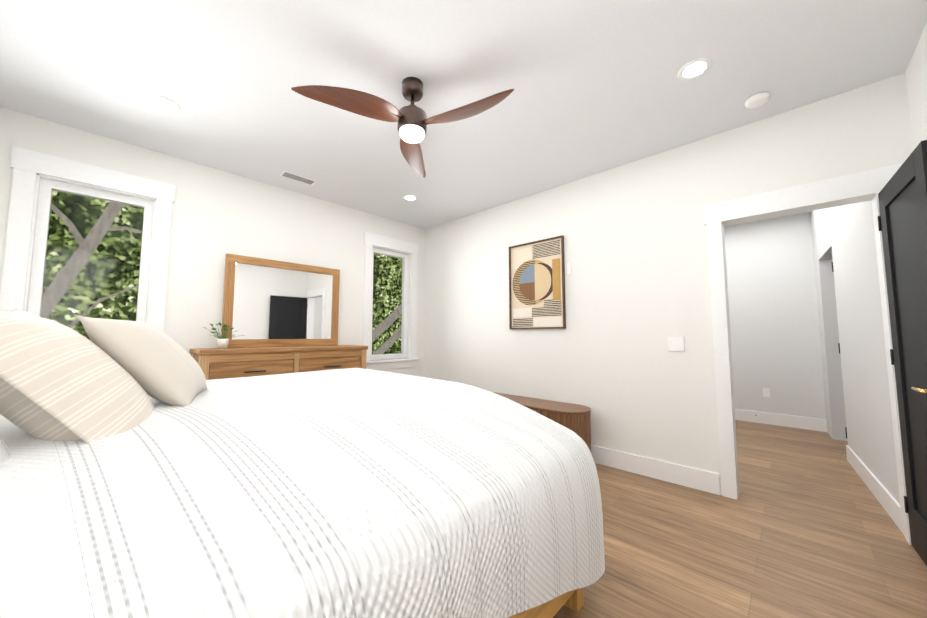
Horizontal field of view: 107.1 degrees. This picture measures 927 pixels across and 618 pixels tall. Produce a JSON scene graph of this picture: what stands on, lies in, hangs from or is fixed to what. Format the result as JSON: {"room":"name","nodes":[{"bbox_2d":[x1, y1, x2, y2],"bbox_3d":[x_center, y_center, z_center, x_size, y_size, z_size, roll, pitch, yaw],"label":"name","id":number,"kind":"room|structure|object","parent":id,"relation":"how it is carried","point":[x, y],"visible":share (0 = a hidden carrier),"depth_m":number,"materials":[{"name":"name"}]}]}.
{"room":"bedroom","nodes":[
{"label":"bedroom","id":0,"kind":"room"},
{"bbox_2d":[0,107,425,376],"bbox_3d":[-1.968,0.083,3.621,0.160,2.740,4.160,-4,-6,43],"label":"wall","id":1,"kind":"structure","parent":0,"point":[217,215],"depth_m":3.20,"materials":[{"name":"paint"}]},
{"bbox_2d":[0,146,175,338],"bbox_3d":[-2.852,-0.232,2.647,0.155,1.740,0.880,-4,-6,43],"label":"window","id":2,"kind":"structure","parent":1,"relation":"in","point":[38,178],"depth_m":2.54,"materials":[{"name":"paint"}]},
{"bbox_2d":[363,232,418,369],"bbox_3d":[-0.985,-0.083,4.599,0.155,1.740,0.870,-4,-6,43],"label":"window","id":3,"kind":"structure","parent":1,"relation":"in","point":[406,252],"depth_m":4.67,"materials":[{"name":"paint"}]},
{"bbox_2d":[0,0,926,228],"bbox_3d":[0.739,-1.374,3.194,4.900,0.100,7.200,-4,-6,43],"label":"ceiling","id":4,"kind":"structure","parent":0,"point":[598,86],"depth_m":2.08,"materials":[{"name":"paint"}]},
{"bbox_2d":[147,94,180,111],"bbox_3d":[-2.020,-1.387,2.313,0.169,0.006,0.169,0,-4,-1],"label":"recessed light","id":5,"kind":"object","parent":4,"relation":"in","point":[162,102],"depth_m":2.31,"materials":[{"name":"white plastic"}]},
{"bbox_2d":[279,171,316,184],"bbox_3d":[-1.643,-1.302,3.415,0.120,0.008,0.320,-4,-6,43],"label":"ceiling vent","id":6,"kind":"object","parent":4,"relation":"in","point":[297,177],"visible":1,"depth_m":3.40,"materials":[{"name":"white plastic"}]},
{"bbox_2d":[403,195,417,200],"bbox_3d":[-0.607,-1.266,3.905,0.169,0.006,0.169,0,-4,-1],"label":"recessed light","id":7,"kind":"object","parent":4,"relation":"in","point":[407,197],"depth_m":3.89,"materials":[{"name":"white plastic"}]},
{"bbox_2d":[397,77,426,142],"bbox_3d":[-0.318,-1.223,2.128,0.180,0.362,0.180,-4,-6,43],"label":"motor","id":8,"kind":"object","parent":4,"relation":"hanging from","point":[411,126],"visible":0.98,"depth_m":2.08,"materials":[{"name":"brown metal"}]},
{"bbox_2d":[291,85,401,121],"bbox_3d":[-0.606,-1.151,1.915,0.605,0.043,0.216,4,-6,-42],"label":"blade","id":9,"kind":"object","parent":8,"relation":"attached to","point":[365,104],"visible":1,"depth_m":1.89,"materials":[{"name":"brown wood"}]},
{"bbox_2d":[400,138,425,177],"bbox_3d":[-0.354,-1.109,2.474,0.216,0.043,0.605,1,-4,-12],"label":"blade","id":10,"kind":"object","parent":8,"relation":"attached to","point":[412,154],"visible":0.85,"depth_m":2.46,"materials":[{"name":"brown wood"}]},
{"bbox_2d":[424,89,513,124],"bbox_3d":[0.006,-1.147,1.977,0.605,0.043,0.216,-1,-5,18],"label":"blade","id":11,"kind":"object","parent":8,"relation":"attached to","point":[472,109],"visible":1,"depth_m":1.96,"materials":[{"name":"brown wood"}]},
{"bbox_2d":[678,58,711,79],"bbox_3d":[1.361,-1.410,2.019,0.169,0.006,0.169,0,-4,-1],"label":"recessed light","id":12,"kind":"object","parent":4,"relation":"in","point":[694,69],"depth_m":2.01,"materials":[{"name":"white plastic"}]},
{"bbox_2d":[744,92,770,108],"bbox_3d":[1.942,-1.376,2.265,0.132,0.036,0.132,-4,-6,43],"label":"smoke detector","id":13,"kind":"object","parent":4,"relation":"attached to","point":[757,99],"visible":1,"depth_m":2.24,"materials":[{"name":"white plastic"}]},
{"bbox_2d":[425,73,912,494],"bbox_3d":[1.139,0.070,3.450,4.575,2.740,0.120,-4,-6,43],"label":"wall","id":14,"kind":"structure","parent":0,"point":[637,281],"depth_m":3.01,"materials":[{"name":"paint"}]},
{"bbox_2d":[509,235,565,328],"bbox_3d":[0.778,-0.261,3.713,0.677,0.952,0.030,-4,-6,43],"label":"art","id":15,"kind":"object","parent":14,"relation":"attached to","point":[536,284],"visible":1,"depth_m":3.69},
{"bbox_2d":[567,262,570,274],"label":"switch plates","id":16,"kind":"object","parent":14,"relation":"attached to","point":[568,264],"depth_m":3.46,"materials":[{"name":"white plastic"}]},
{"bbox_2d":[591,445,719,494],"bbox_3d":[0.674,1.388,3.700,3.380,0.150,0.016,-4,-6,43],"label":"baseboard","id":17,"kind":"structure","parent":14,"relation":"attached to","point":[699,479],"depth_m":2.80,"materials":[{"name":"paint"}]},
{"bbox_2d":[668,337,684,350],"label":"switch plates","id":18,"kind":"object","parent":14,"relation":"attached to","point":[675,343],"depth_m":2.78,"materials":[{"name":"white plastic"}]},
{"bbox_2d":[703,163,910,544],"bbox_3d":[2.290,0.261,2.332,0.980,2.190,0.160,-4,-6,43],"label":"door frame","id":19,"kind":"structure","parent":14,"relation":"attached to","point":[863,186],"depth_m":2.47,"materials":[{"name":"paint"}]},
{"bbox_2d":[877,140,926,565],"bbox_3d":[2.281,0.289,1.703,0.157,2.022,0.766,-4,-6,41],"label":"door leaf","id":20,"kind":"structure","parent":19,"relation":"attached to","point":[902,217],"depth_m":1.79,"materials":[{"name":"black wood"}]},
{"bbox_2d":[553,420,926,617],"bbox_3d":[0.739,1.458,2.978,4.900,0.100,7.200,-4,-6,43],"label":"floor","id":21,"kind":"structure","parent":0,"point":[804,525],"depth_m":1.92,"materials":[{"name":"brown wood"}]},
{"bbox_2d":[189,345,367,379],"bbox_3d":[-1.726,0.905,3.348,0.452,1.060,1.490,-4,-6,43],"label":"dresser","id":22,"kind":"object","parent":21,"relation":"on","point":[227,363],"visible":0.35,"depth_m":3.11,"materials":[{"name":"brown wood"}]},
{"bbox_2d":[203,322,244,348],"bbox_3d":[-2.105,0.232,3.020,0.338,0.230,0.315,-4,-6,43],"label":"plant","id":23,"kind":"object","parent":22,"relation":"on","point":[222,342],"visible":1,"depth_m":2.97,"materials":[{"name":"green plant"}]},
{"bbox_2d":[221,253,339,347],"bbox_3d":[-1.841,-0.051,3.580,0.035,0.878,1.112,-4,-6,43],"label":"mirror","id":24,"kind":"object","parent":22,"relation":"on","point":[270,303],"visible":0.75,"depth_m":3.51,"materials":[{"name":"mirror"}]},
{"bbox_2d":[0,309,604,617],"bbox_3d":[-0.945,0.653,1.478,2.222,1.278,2.420,-4,-6,43],"label":"bed","id":25,"kind":"object","parent":21,"relation":"on","point":[148,470],"visible":1,"depth_m":0.90,"materials":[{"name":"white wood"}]},
{"bbox_2d":[493,392,591,453],"bbox_3d":[0.597,1.190,3.502,1.420,0.514,0.380,-4,-6,43],"label":"bench","id":26,"kind":"object","parent":21,"relation":"on","point":[575,418],"visible":0.23,"depth_m":3.07,"materials":[{"name":"brown wood"}]},
{"bbox_2d":[724,213,825,418],"bbox_3d":[3.141,0.234,5.597,4.900,2.740,0.120,-4,-6,43],"label":"wall","id":27,"kind":"structure","parent":0,"point":[774,327],"depth_m":4.54,"materials":[{"name":"paint"}]},
{"bbox_2d":[763,388,769,396],"label":"switch plates","id":28,"kind":"object","parent":27,"relation":"attached to","point":[766,392],"depth_m":4.57,"materials":[{"name":"white plastic"}]},
{"bbox_2d":[735,409,826,431],"bbox_3d":[4.017,1.454,4.572,2.350,0.150,0.016,-4,-6,43],"label":"baseboard","id":29,"kind":"structure","parent":27,"relation":"attached to","point":[808,423],"depth_m":4.44,"materials":[{"name":"paint"}]},
{"bbox_2d":[810,200,902,532],"bbox_3d":[3.587,0.050,3.192,0.134,2.740,2.883,-4,-6,40],"label":"wall","id":30,"kind":"structure","parent":0,"point":[855,378],"depth_m":2.78,"materials":[{"name":"paint"}]},
{"bbox_2d":[831,262,846,437],"bbox_3d":[3.974,0.424,3.550,0.812,2.030,0.052,3,-6,-38],"label":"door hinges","id":31,"kind":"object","parent":30,"relation":"in","point":[839,353],"depth_m":3.32,"materials":[{"name":"black metal"}]},
{"bbox_2d":[905,23,926,150],"bbox_3d":[1.356,-0.155,0.487,0.160,2.740,3.880,-4,-6,43],"label":"wall","id":32,"kind":"structure","parent":0,"point":[916,77],"depth_m":1.88,"materials":[{"name":"paint"}]},
{"label":"outside","id":33,"kind":"structure","parent":0,"visible":0},
{"bbox_2d":[43,190,401,353],"bbox_3d":[-1.404,-0.630,2.554,12.000,10.000,15.000,-4,-6,43],"label":"trees","id":34,"kind":"object","parent":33,"point":[61,249],"depth_m":5.40,"materials":[{"name":"green plant"}]},
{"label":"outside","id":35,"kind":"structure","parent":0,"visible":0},
{"bbox_2d":[40,201,401,354],"bbox_3d":[-3.276,0.248,6.165,0.733,4.827,6.791,-4,-6,43],"label":"limbs","id":36,"kind":"object","parent":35,"point":[98,230],"depth_m":4.29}
]}

